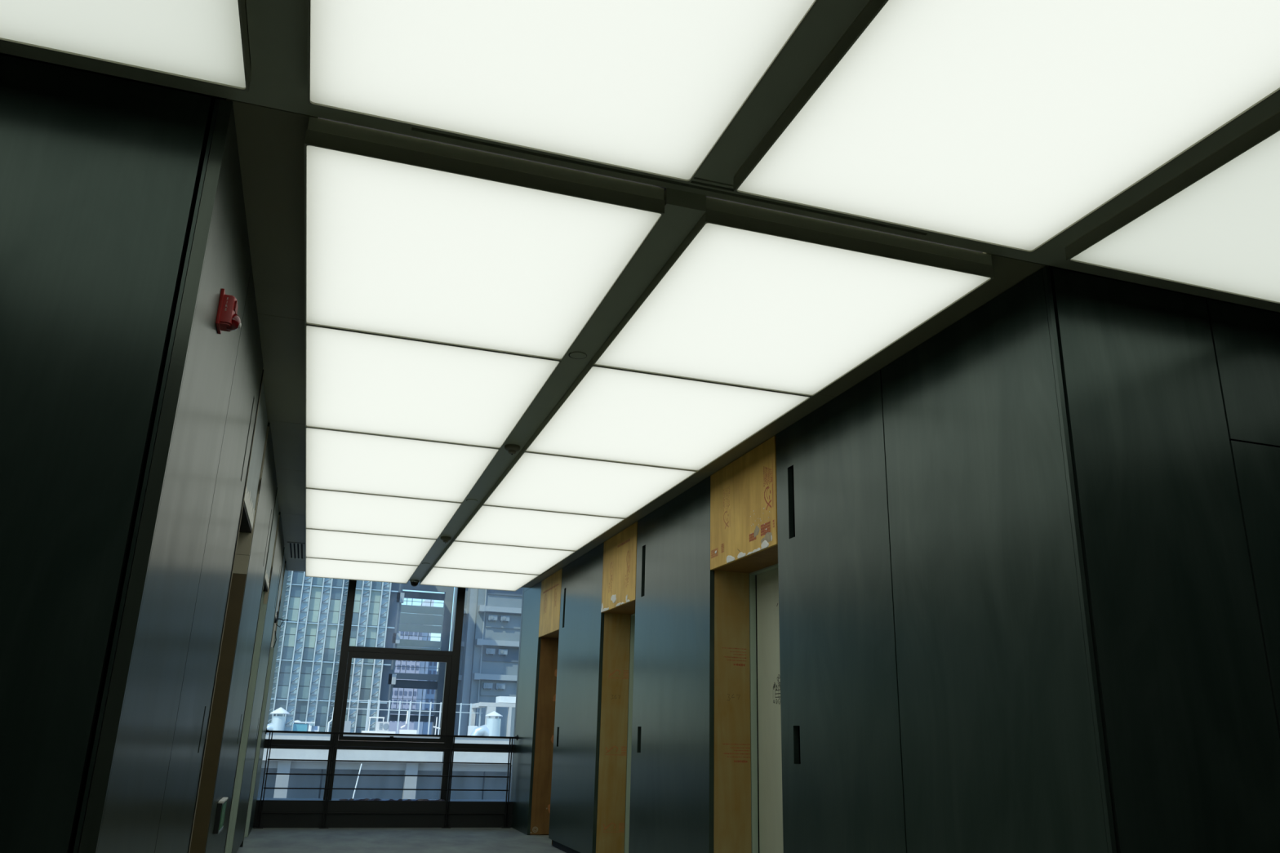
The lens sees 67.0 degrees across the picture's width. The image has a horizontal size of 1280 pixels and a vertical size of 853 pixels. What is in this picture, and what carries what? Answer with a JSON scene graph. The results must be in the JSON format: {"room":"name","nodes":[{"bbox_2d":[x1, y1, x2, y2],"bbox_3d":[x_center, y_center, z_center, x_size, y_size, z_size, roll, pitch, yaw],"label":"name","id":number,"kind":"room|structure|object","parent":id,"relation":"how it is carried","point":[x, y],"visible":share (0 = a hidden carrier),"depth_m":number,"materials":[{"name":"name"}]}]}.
{"room":"elevator lobby","nodes":[
{"label":"elevator lobby","id":0,"kind":"room"},
{"bbox_2d":[0,54,219,852],"bbox_3d":[-2.880,0.268,2.326,3.049,3.071,0.350,7,-19,-17],"label":"wall","id":1,"kind":"structure","parent":0,"point":[102,177],"depth_m":2.71,"materials":[{"name":"black metal"}]},
{"bbox_2d":[78,98,288,852],"bbox_3d":[-3.437,1.709,7.469,0.850,3.450,10.838,7,-19,-17],"label":"wall","id":2,"kind":"structure","parent":0,"point":[143,794],"depth_m":3.38,"materials":[{"name":"black metal"}]},
{"bbox_2d":[213,797,227,834],"bbox_3d":[-2.645,2.453,6.097,0.034,0.189,0.384,7,-19,-17],"label":"exit sign","id":3,"kind":"object","parent":2,"relation":"attached to","point":[221,805],"visible":1,"depth_m":5.95,"materials":[{"name":"grey plastic"}]},
{"bbox_2d":[215,288,240,333],"bbox_3d":[-1.436,-0.399,3.396,0.076,0.132,0.104,7,-19,-17],"label":"fire alarm","id":4,"kind":"object","parent":2,"relation":"attached to","point":[228,319],"visible":1,"depth_m":3.36,"materials":[{"name":"red plastic"}]},
{"bbox_2d":[187,369,269,852],"bbox_3d":[-2.438,1.252,5.320,0.327,3.046,1.097,7,-19,-17],"label":"door surround","id":5,"kind":"object","parent":2,"relation":"attached to","point":[206,788],"visible":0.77,"depth_m":5.74,"materials":[{"name":"black"}]},
{"bbox_2d":[223,487,279,852],"bbox_3d":[-3.341,2.069,7.931,0.327,3.046,1.100,7,-19,-17],"label":"door surround","id":6,"kind":"object","parent":2,"relation":"attached to","point":[268,566],"visible":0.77,"depth_m":8.32,"materials":[{"name":"black"}]},
{"bbox_2d":[239,546,288,847],"bbox_3d":[-4.194,2.891,10.559,0.432,3.046,1.104,7,-19,-17],"label":"door surround","id":7,"kind":"object","parent":2,"relation":"attached to","point":[283,564],"visible":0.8,"depth_m":10.91,"materials":[{"name":"black metal"}]},
{"bbox_2d":[253,579,524,828],"bbox_3d":[-3.111,3.437,12.727,4.060,3.400,0.472,7,-19,-17],"label":"window","id":8,"kind":"structure","parent":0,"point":[451,659],"depth_m":12.36,"materials":[{"name":"black metal"}]},
{"bbox_2d":[339,798,444,801],"bbox_3d":[-3.122,4.710,12.199,1.295,0.024,0.070,7,-19,-17],"label":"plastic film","id":9,"kind":"object","parent":8,"relation":"on","point":[351,799],"visible":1,"depth_m":12.16,"materials":[{"name":"black plastic"}]},
{"bbox_2d":[236,827,565,852],"bbox_3d":[-0.774,3.058,5.396,9.500,0.250,15.500,7,-19,-17],"label":"floor","id":10,"kind":"structure","parent":0,"point":[264,840],"depth_m":10.63,"materials":[{"name":"concrete"}]},
{"bbox_2d":[0,0,1279,587],"bbox_3d":[-0.687,-0.173,6.436,9.500,0.560,15.500,7,-19,-17],"label":"ceiling","id":11,"kind":"structure","parent":0,"point":[271,118],"depth_m":3.67,"materials":[{"name":"black metal"}]},
{"bbox_2d":[0,0,251,91],"bbox_3d":[-1.478,-1.361,1.943,1.224,0.104,1.707,7,-19,-17],"label":"ceiling light","id":12,"kind":"object","parent":11,"relation":"attached to","point":[202,41],"visible":0.9,"depth_m":2.66,"materials":[{"name":"beige plastic"}]},
{"bbox_2d":[287,542,305,559],"bbox_3d":[-3.873,1.405,10.899,0.184,0.005,1.080,7,-19,-17],"label":"ceiling vent","id":13,"kind":"object","parent":11,"relation":"in","point":[295,550],"visible":1,"depth_m":10.86,"materials":[{"name":"black metal"}]},
{"bbox_2d":[305,557,418,583],"bbox_3d":[-3.346,1.685,11.561,1.236,0.104,1.478,7,-19,-17],"label":"ceiling light","id":14,"kind":"object","parent":11,"relation":"attached to","point":[314,567],"visible":0.57,"depth_m":11.52,"materials":[{"name":"beige plastic"}]},
{"bbox_2d":[305,528,437,566],"bbox_3d":[-2.846,1.233,10.116,1.236,0.104,1.696,7,-19,-17],"label":"ceiling light","id":15,"kind":"object","parent":11,"relation":"attached to","point":[319,544],"visible":0.64,"depth_m":10.04,"materials":[{"name":"beige plastic"}]},
{"bbox_2d":[305,488,462,539],"bbox_3d":[-2.313,0.751,8.574,1.236,0.104,1.689,7,-19,-17],"label":"ceiling light","id":16,"kind":"object","parent":11,"relation":"attached to","point":[325,510],"visible":0.61,"depth_m":8.48,"materials":[{"name":"beige plastic"}]},
{"bbox_2d":[305,426,500,503],"bbox_3d":[-1.780,0.269,7.033,1.236,0.104,1.697,7,-19,-17],"label":"ceiling light","id":17,"kind":"object","parent":11,"relation":"attached to","point":[335,460],"visible":0.66,"depth_m":6.91,"materials":[{"name":"beige plastic"}]},
{"bbox_2d":[409,579,419,586],"bbox_3d":[-2.882,2.006,12.344,0.120,0.080,0.120,7,-19,-17],"label":"dome camera","id":18,"kind":"object","parent":11,"relation":"attached to","point":[414,583],"visible":1,"depth_m":12.31,"materials":[{"name":"black plastic"}]},
{"bbox_2d":[304,324,561,448],"bbox_3d":[-1.247,-0.213,5.489,1.236,0.104,1.692,7,-19,-17],"label":"ceiling light","id":19,"kind":"object","parent":11,"relation":"attached to","point":[356,381],"visible":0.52,"depth_m":5.32,"materials":[{"name":"beige plastic"}]},
{"bbox_2d":[440,536,451,543],"bbox_3d":[-1.923,1.126,9.563,0.104,0.060,0.104,7,-19,-17],"label":"smoke detector","id":20,"kind":"object","parent":11,"relation":"attached to","point":[445,539],"visible":1,"depth_m":9.54,"materials":[{"name":"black plastic"}]},
{"bbox_2d":[466,498,477,502],"bbox_3d":[-1.395,0.616,8.022,0.092,0.006,0.096,7,-19,-17],"label":"recessed light","id":21,"kind":"object","parent":11,"relation":"in","point":[469,500],"visible":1,"depth_m":8.01,"materials":[{"name":"black metal"}]},
{"bbox_2d":[419,564,538,591],"bbox_3d":[-2.014,1.852,11.970,1.252,0.104,1.478,7,-19,-17],"label":"ceiling light","id":22,"kind":"object","parent":11,"relation":"attached to","point":[435,576],"visible":0.62,"depth_m":11.93,"materials":[{"name":"beige plastic"}]},
{"bbox_2d":[304,116,664,360],"bbox_3d":[-0.738,-0.673,4.018,1.236,0.104,1.540,7,-19,-17],"label":"ceiling light","id":23,"kind":"object","parent":11,"relation":"attached to","point":[406,237],"visible":1,"depth_m":3.72,"materials":[{"name":"beige plastic"}]},
{"bbox_2d":[433,537,575,575],"bbox_3d":[-1.514,1.400,10.524,1.252,0.104,1.696,7,-19,-17],"label":"ceiling light","id":24,"kind":"object","parent":11,"relation":"attached to","point":[456,555],"visible":0.62,"depth_m":10.45,"materials":[{"name":"beige plastic"}]},
{"bbox_2d":[504,444,519,454],"bbox_3d":[-0.856,0.162,6.477,0.104,0.060,0.104,7,-19,-17],"label":"smoke detector","id":25,"kind":"object","parent":11,"relation":"attached to","point":[512,449],"visible":1,"depth_m":6.45,"materials":[{"name":"black plastic"}]},
{"bbox_2d":[453,501,625,551],"bbox_3d":[-0.981,0.919,8.983,1.252,0.104,1.689,7,-19,-17],"label":"ceiling light","id":26,"kind":"object","parent":11,"relation":"attached to","point":[490,525],"visible":0.6,"depth_m":8.89,"materials":[{"name":"beige plastic"}]},
{"bbox_2d":[538,564,557,576],"bbox_3d":[-1.139,1.756,11.761,0.050,0.004,0.930,7,-19,-17],"label":"ceiling vent","id":27,"kind":"object","parent":11,"relation":"in","point":[555,565],"visible":0.45,"depth_m":11.74,"materials":[{"name":"black metal"}]},
{"bbox_2d":[307,0,818,182],"bbox_3d":[-0.149,-1.194,2.350,1.240,0.104,1.707,7,-19,-17],"label":"ceiling light","id":28,"kind":"object","parent":11,"relation":"attached to","point":[653,87],"visible":1,"depth_m":2.75,"materials":[{"name":"beige plastic"}]},
{"bbox_2d":[568,351,586,359],"bbox_3d":[-0.315,-0.359,4.900,0.092,0.006,0.096,7,-19,-17],"label":"recessed light","id":29,"kind":"object","parent":11,"relation":"in","point":[576,355],"visible":1,"depth_m":4.89,"materials":[{"name":"black"}]},
{"bbox_2d":[482,445,697,519],"bbox_3d":[-0.448,0.437,7.441,1.252,0.104,1.697,7,-19,-17],"label":"ceiling light","id":30,"kind":"object","parent":11,"relation":"attached to","point":[532,481],"visible":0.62,"depth_m":7.32,"materials":[{"name":"beige plastic"}]},
{"bbox_2d":[524,358,812,471],"bbox_3d":[0.085,-0.046,5.898,1.252,0.104,1.692,7,-19,-17],"label":"ceiling light","id":31,"kind":"object","parent":11,"relation":"attached to","point":[607,414],"visible":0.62,"depth_m":5.74,"materials":[{"name":"beige plastic"}]},
{"bbox_2d":[592,196,994,396],"bbox_3d":[0.594,-0.506,4.426,1.252,0.104,1.540,7,-19,-17],"label":"ceiling light","id":32,"kind":"object","parent":11,"relation":"attached to","point":[754,297],"visible":0.91,"depth_m":4.15,"materials":[{"name":"beige plastic"}]},
{"bbox_2d":[733,0,1279,253],"bbox_3d":[1.178,-1.027,2.757,1.238,0.104,1.707,7,-19,-17],"label":"ceiling light","id":33,"kind":"object","parent":11,"relation":"attached to","point":[1009,124],"visible":0.88,"depth_m":2.86,"materials":[{"name":"beige plastic"}]},
{"bbox_2d":[1065,111,1279,304],"bbox_3d":[2.506,-0.860,3.164,1.237,0.104,1.707,7,-19,-17],"label":"ceiling light","id":34,"kind":"object","parent":11,"relation":"attached to","point":[1215,225],"visible":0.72,"depth_m":3.51,"materials":[{"name":"beige plastic"}]},
{"bbox_2d":[511,266,1116,852],"bbox_3d":[0.348,2.185,8.629,0.850,3.450,10.838,7,-19,-17],"label":"wall","id":35,"kind":"structure","parent":0,"point":[940,694],"depth_m":4.72,"materials":[{"name":"black metal"}]},
{"bbox_2d":[529,568,562,844],"bbox_3d":[-0.991,3.318,11.618,0.316,3.044,1.152,7,-19,-17],"label":"door surround","id":36,"kind":"object","parent":35,"relation":"attached to","point":[551,587],"visible":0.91,"depth_m":11.98,"materials":[{"name":"orange wood"}]},
{"bbox_2d":[542,583,559,813],"bbox_3d":[-1.141,3.295,11.682,0.246,2.655,1.033,2,-18,-1],"label":"print","id":37,"kind":"object","parent":36,"relation":"attached to","point":[550,593],"depth_m":12.05,"materials":[{"name":"red wood"}]},
{"bbox_2d":[595,521,637,852],"bbox_3d":[-0.089,2.499,8.999,0.322,3.044,1.152,7,-19,-17],"label":"door surround","id":38,"kind":"object","parent":35,"relation":"attached to","point":[620,551],"visible":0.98,"depth_m":9.37,"materials":[{"name":"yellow wood"}]},
{"bbox_2d":[609,538,630,585],"bbox_3d":[-0.198,1.353,9.292,0.001,0.449,0.678,7,-19,-17],"label":"print","id":39,"kind":"object","parent":38,"relation":"attached to","point":[620,553],"depth_m":9.28,"materials":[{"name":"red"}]},
{"bbox_2d":[623,613,635,852],"bbox_3d":[0.108,2.836,8.934,0.094,2.385,1.266,7,-19,-17],"label":"door","id":40,"kind":"structure","parent":35,"relation":"in","point":[633,616],"depth_m":9.44,"materials":[{"name":"metal"}]},
{"bbox_2d":[710,435,777,852],"bbox_3d":[0.817,1.681,6.382,0.320,3.044,1.159,7,-19,-17],"label":"door surround","id":41,"kind":"object","parent":35,"relation":"attached to","point":[744,533],"visible":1,"depth_m":6.78,"materials":[{"name":"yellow wood"}]},
{"bbox_2d":[711,486,729,558],"bbox_3d":[0.582,0.700,7.015,0.001,0.470,0.359,7,-19,-17],"label":"print","id":42,"kind":"object","parent":41,"relation":"attached to","point":[720,498],"depth_m":7.01,"materials":[{"name":"red"}]},
{"bbox_2d":[722,647,749,763],"bbox_3d":[0.683,1.974,6.863,0.211,0.782,0.001,7,-19,-17],"label":"print","id":43,"kind":"object","parent":41,"relation":"attached to","point":[735,660],"depth_m":6.86},
{"bbox_2d":[748,466,774,542],"bbox_3d":[0.798,0.495,6.391,0.001,0.482,0.394,7,-19,-17],"label":"print","id":44,"kind":"object","parent":41,"relation":"attached to","point":[761,478],"depth_m":6.38},
{"bbox_2d":[749,563,783,852],"bbox_3d":[1.013,2.018,6.317,0.094,2.385,1.273,7,-19,-17],"label":"door","id":45,"kind":"structure","parent":35,"relation":"in","point":[770,758],"depth_m":6.75,"materials":[{"name":"metal"}]},
{"bbox_2d":[1049,267,1279,852],"bbox_3d":[3.155,1.026,4.176,3.236,3.071,0.350,7,-19,-17],"label":"wall","id":46,"kind":"structure","parent":0,"point":[1172,399],"depth_m":3.79,"materials":[{"name":"black metal"}]},
{"label":"outside","id":47,"kind":"structure","parent":0,"visible":0},
{"bbox_3d":[-68.429,74.295,192.808,300.000,0.500,405.500,7,-19,-17],"label":"ground","id":48,"kind":"structure","parent":47,"visible":0},
{"bbox_2d":[267,570,404,733],"bbox_3d":[-43.387,26.976,116.436,25.685,44.060,30.450,7,-19,-17],"label":"glass tower","id":49,"kind":"structure","parent":48,"relation":"on","point":[308,660],"depth_m":104.52,"materials":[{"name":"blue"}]},
{"bbox_2d":[257,732,513,799],"bbox_3d":[-18.954,24.286,55.324,46.000,13.000,30.070,7,-19,-17],"label":"podium building","id":50,"kind":"structure","parent":48,"relation":"on","point":[274,766],"depth_m":45.35,"materials":[{"name":"white concrete"}]},
{"bbox_2d":[266,707,289,730],"bbox_3d":[-17.623,14.317,46.803,1.188,1.380,0.920,7,-19,-17],"label":"roof vent","id":51,"kind":"object","parent":50,"relation":"on","point":[278,723],"visible":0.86,"depth_m":46.62,"materials":[{"name":"white metal"}]},
{"bbox_2d":[292,720,315,731],"bbox_3d":[-16.608,14.911,47.630,1.060,0.810,0.900,7,-19,-17],"label":"water tank","id":52,"kind":"object","parent":50,"relation":"on","point":[296,727],"visible":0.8,"depth_m":47.27,"materials":[{"name":"teal metal"}]},
{"bbox_2d":[310,725,319,731],"bbox_3d":[-16.021,15.023,47.522,0.420,0.560,0.700,7,-19,-17],"label":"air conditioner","id":53,"kind":"object","parent":50,"relation":"on","point":[313,728],"visible":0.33,"depth_m":47.57,"materials":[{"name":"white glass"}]},
{"bbox_2d":[327,707,333,732],"bbox_3d":[-15.211,14.572,47.557,0.260,1.482,0.090,7,-19,-17],"label":"vent pipe","id":54,"kind":"object","parent":50,"relation":"on","point":[331,721],"visible":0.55,"depth_m":47.49,"materials":[{"name":"white metal"}]},
{"bbox_2d":[343,720,351,732],"bbox_3d":[-14.587,15.053,47.953,0.400,0.840,0.600,7,-19,-17],"label":"roof hatch","id":55,"kind":"object","parent":50,"relation":"on","point":[347,723],"visible":0.43,"depth_m":47.75,"materials":[{"name":"grey metal"}]},
{"bbox_2d":[352,764,362,799],"bbox_3d":[-12.737,16.132,43.346,0.365,1.909,0.057,14,-22,-35],"label":"leaning pole","id":56,"kind":"object","parent":50,"relation":"attached to","point":[361,764],"visible":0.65,"depth_m":43.41,"materials":[{"name":"white metal"}]},
{"bbox_2d":[368,716,384,730],"bbox_3d":[-13.322,15.211,48.728,0.750,1.080,0.100,7,-19,-17],"label":"pipe","id":57,"kind":"object","parent":50,"relation":"on","point":[370,717],"visible":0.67,"depth_m":48.78,"materials":[{"name":"white metal"}]},
{"bbox_2d":[361,730,395,733],"bbox_3d":[-13.102,15.450,48.343,1.580,0.400,1.400,7,-19,-17],"label":"plinth","id":58,"kind":"object","parent":50,"relation":"on","point":[362,731],"visible":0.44,"depth_m":47.78,"materials":[{"name":"white concrete"}]},
{"bbox_2d":[375,721,389,731],"bbox_3d":[-12.897,15.027,48.413,0.590,0.440,0.640,7,-19,-17],"label":"air conditioner","id":59,"kind":"object","parent":50,"relation":"on","point":[380,726],"visible":1,"depth_m":48.15,"materials":[{"name":"grey metal"}]},
{"bbox_2d":[399,729,417,734],"bbox_3d":[-11.714,15.561,48.733,0.830,0.500,0.700,7,-19,-17],"label":"box","id":60,"kind":"object","parent":50,"relation":"on","point":[401,731],"visible":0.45,"depth_m":48.48,"materials":[{"name":"white metal"}]},
{"bbox_2d":[400,711,408,728],"bbox_3d":[-11.848,14.775,48.656,0.347,0.861,0.090,7,-19,-17],"label":"vent pipe","id":61,"kind":"object","parent":60,"relation":"on","point":[407,713],"visible":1,"depth_m":48.66,"materials":[{"name":"white metal"}]},
{"bbox_2d":[346,699,482,735],"bbox_3d":[-11.926,15.411,50.637,7.300,1.940,0.080,7,-19,-17],"label":"guard rail","id":62,"kind":"object","parent":50,"relation":"on","point":[368,700],"visible":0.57,"depth_m":50.74,"materials":[{"name":"white metal"}]},
{"bbox_2d":[433,716,439,734],"bbox_3d":[-10.293,15.344,49.016,0.417,1.161,0.080,7,-19,-17],"label":"bracket","id":63,"kind":"object","parent":50,"relation":"on","point":[435,727],"visible":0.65,"depth_m":49.01,"materials":[{"name":"white metal"}]},
{"bbox_2d":[467,725,477,735],"bbox_3d":[-8.625,15.815,49.721,0.390,0.780,0.700,7,-19,-17],"label":"box","id":64,"kind":"object","parent":50,"relation":"on","point":[470,728],"visible":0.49,"depth_m":49.49,"materials":[{"name":"white metal"}]},
{"bbox_2d":[471,711,502,736],"bbox_3d":[-7.825,15.288,49.225,1.606,1.520,0.900,7,-19,-17],"label":"roof vent","id":65,"kind":"object","parent":50,"relation":"on","point":[492,727],"visible":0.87,"depth_m":49.00,"materials":[{"name":"white metal"}]},
{"bbox_2d":[470,702,515,737],"bbox_3d":[-6.625,16.075,52.318,4.700,1.980,2.900,7,-19,-17],"label":"roof frame","id":66,"kind":"object","parent":50,"relation":"on","point":[490,707],"visible":0.48,"depth_m":50.88,"materials":[{"name":"white concrete"}]},
{"bbox_2d":[495,696,515,703],"bbox_3d":[-6.716,14.704,51.887,1.850,0.320,1.200,7,-19,-17],"label":"rooftop unit","id":67,"kind":"object","parent":66,"relation":"on","point":[508,700],"visible":0.43,"depth_m":51.23,"materials":[{"name":"white metal"}]},
{"bbox_2d":[388,623,422,733],"bbox_3d":[-65.549,74.590,262.860,7.300,42.000,20.150,7,-19,-17],"label":"block","id":68,"kind":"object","parent":48,"relation":"on","point":[408,693],"visible":0.22,"depth_m":254.68,"materials":[{"name":"blue"}]},
{"bbox_2d":[388,581,453,734],"bbox_3d":[-31.141,33.911,133.590,8.700,42.000,2.500,7,-19,-17],"label":"office block","id":69,"kind":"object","parent":48,"relation":"on","point":[443,621],"visible":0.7,"depth_m":134.93,"materials":[{"name":"grey concrete"}]},
{"bbox_2d":[413,600,434,734],"bbox_3d":[-62.055,73.778,269.838,2.400,48.000,20.150,7,-19,-17],"label":"block","id":70,"kind":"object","parent":48,"relation":"on","point":[422,664],"visible":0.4,"depth_m":261.58,"materials":[{"name":"white"}]},
{"bbox_2d":[422,648,438,734],"bbox_3d":[-60.935,81.500,273.328,2.400,35.500,20.150,7,-19,-17],"label":"block","id":71,"kind":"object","parent":48,"relation":"on","point":[429,695],"visible":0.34,"depth_m":265.54,"materials":[{"name":"blue"}]},
{"bbox_2d":[431,671,437,734],"bbox_3d":[-59.399,86.171,277.916,3.500,29.500,20.150,7,-19,-17],"label":"block","id":72,"kind":"object","parent":48,"relation":"on","point":[437,671],"visible":0.07,"depth_m":270.11,"materials":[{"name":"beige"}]},
{"bbox_2d":[449,586,522,737],"bbox_3d":[-14.141,33.865,136.917,27.100,45.000,25.750,7,-19,-17],"label":"residential block","id":73,"kind":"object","parent":48,"relation":"on","point":[477,668],"visible":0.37,"depth_m":124.06,"materials":[{"name":"grey concrete"}]},
{"bbox_2d":[482,683,493,689],"bbox_3d":[-19.223,32.805,122.053,1.150,0.750,0.710,7,-19,-17],"label":"air conditioner","id":74,"kind":"object","parent":73,"relation":"attached to","point":[486,686],"visible":1,"depth_m":121.81,"materials":[{"name":"grey metal"}]},
{"bbox_2d":[484,648,495,655],"bbox_3d":[-19.114,28.761,123.355,1.150,0.750,0.710,7,-19,-17],"label":"air conditioner","id":75,"kind":"object","parent":73,"relation":"attached to","point":[491,651],"visible":1,"depth_m":123.09,"materials":[{"name":"grey metal"}]},
{"bbox_2d":[487,614,497,622],"bbox_3d":[-19.005,24.736,124.651,1.150,0.750,0.710,7,-19,-17],"label":"air conditioner","id":76,"kind":"object","parent":73,"relation":"attached to","point":[491,617],"visible":1,"depth_m":124.36,"materials":[{"name":"grey metal"}]},
{"bbox_2d":[495,683,505,689],"bbox_3d":[-17.705,32.996,122.519,1.150,0.750,0.710,7,-19,-17],"label":"air conditioner","id":77,"kind":"object","parent":73,"relation":"attached to","point":[498,686],"visible":1,"depth_m":122.25,"materials":[{"name":"grey metal"}]},
{"bbox_2d":[497,648,507,655],"bbox_3d":[-17.595,28.952,123.821,1.150,0.750,0.710,7,-19,-17],"label":"air conditioner","id":78,"kind":"object","parent":73,"relation":"attached to","point":[500,651],"visible":1,"depth_m":123.55,"materials":[{"name":"grey metal"}]},
{"bbox_2d":[499,615,510,622],"bbox_3d":[-17.487,24.927,125.116,1.150,0.750,0.710,7,-19,-17],"label":"air conditioner","id":79,"kind":"object","parent":73,"relation":"attached to","point":[503,618],"visible":1,"depth_m":124.85,"materials":[{"name":"grey metal"}]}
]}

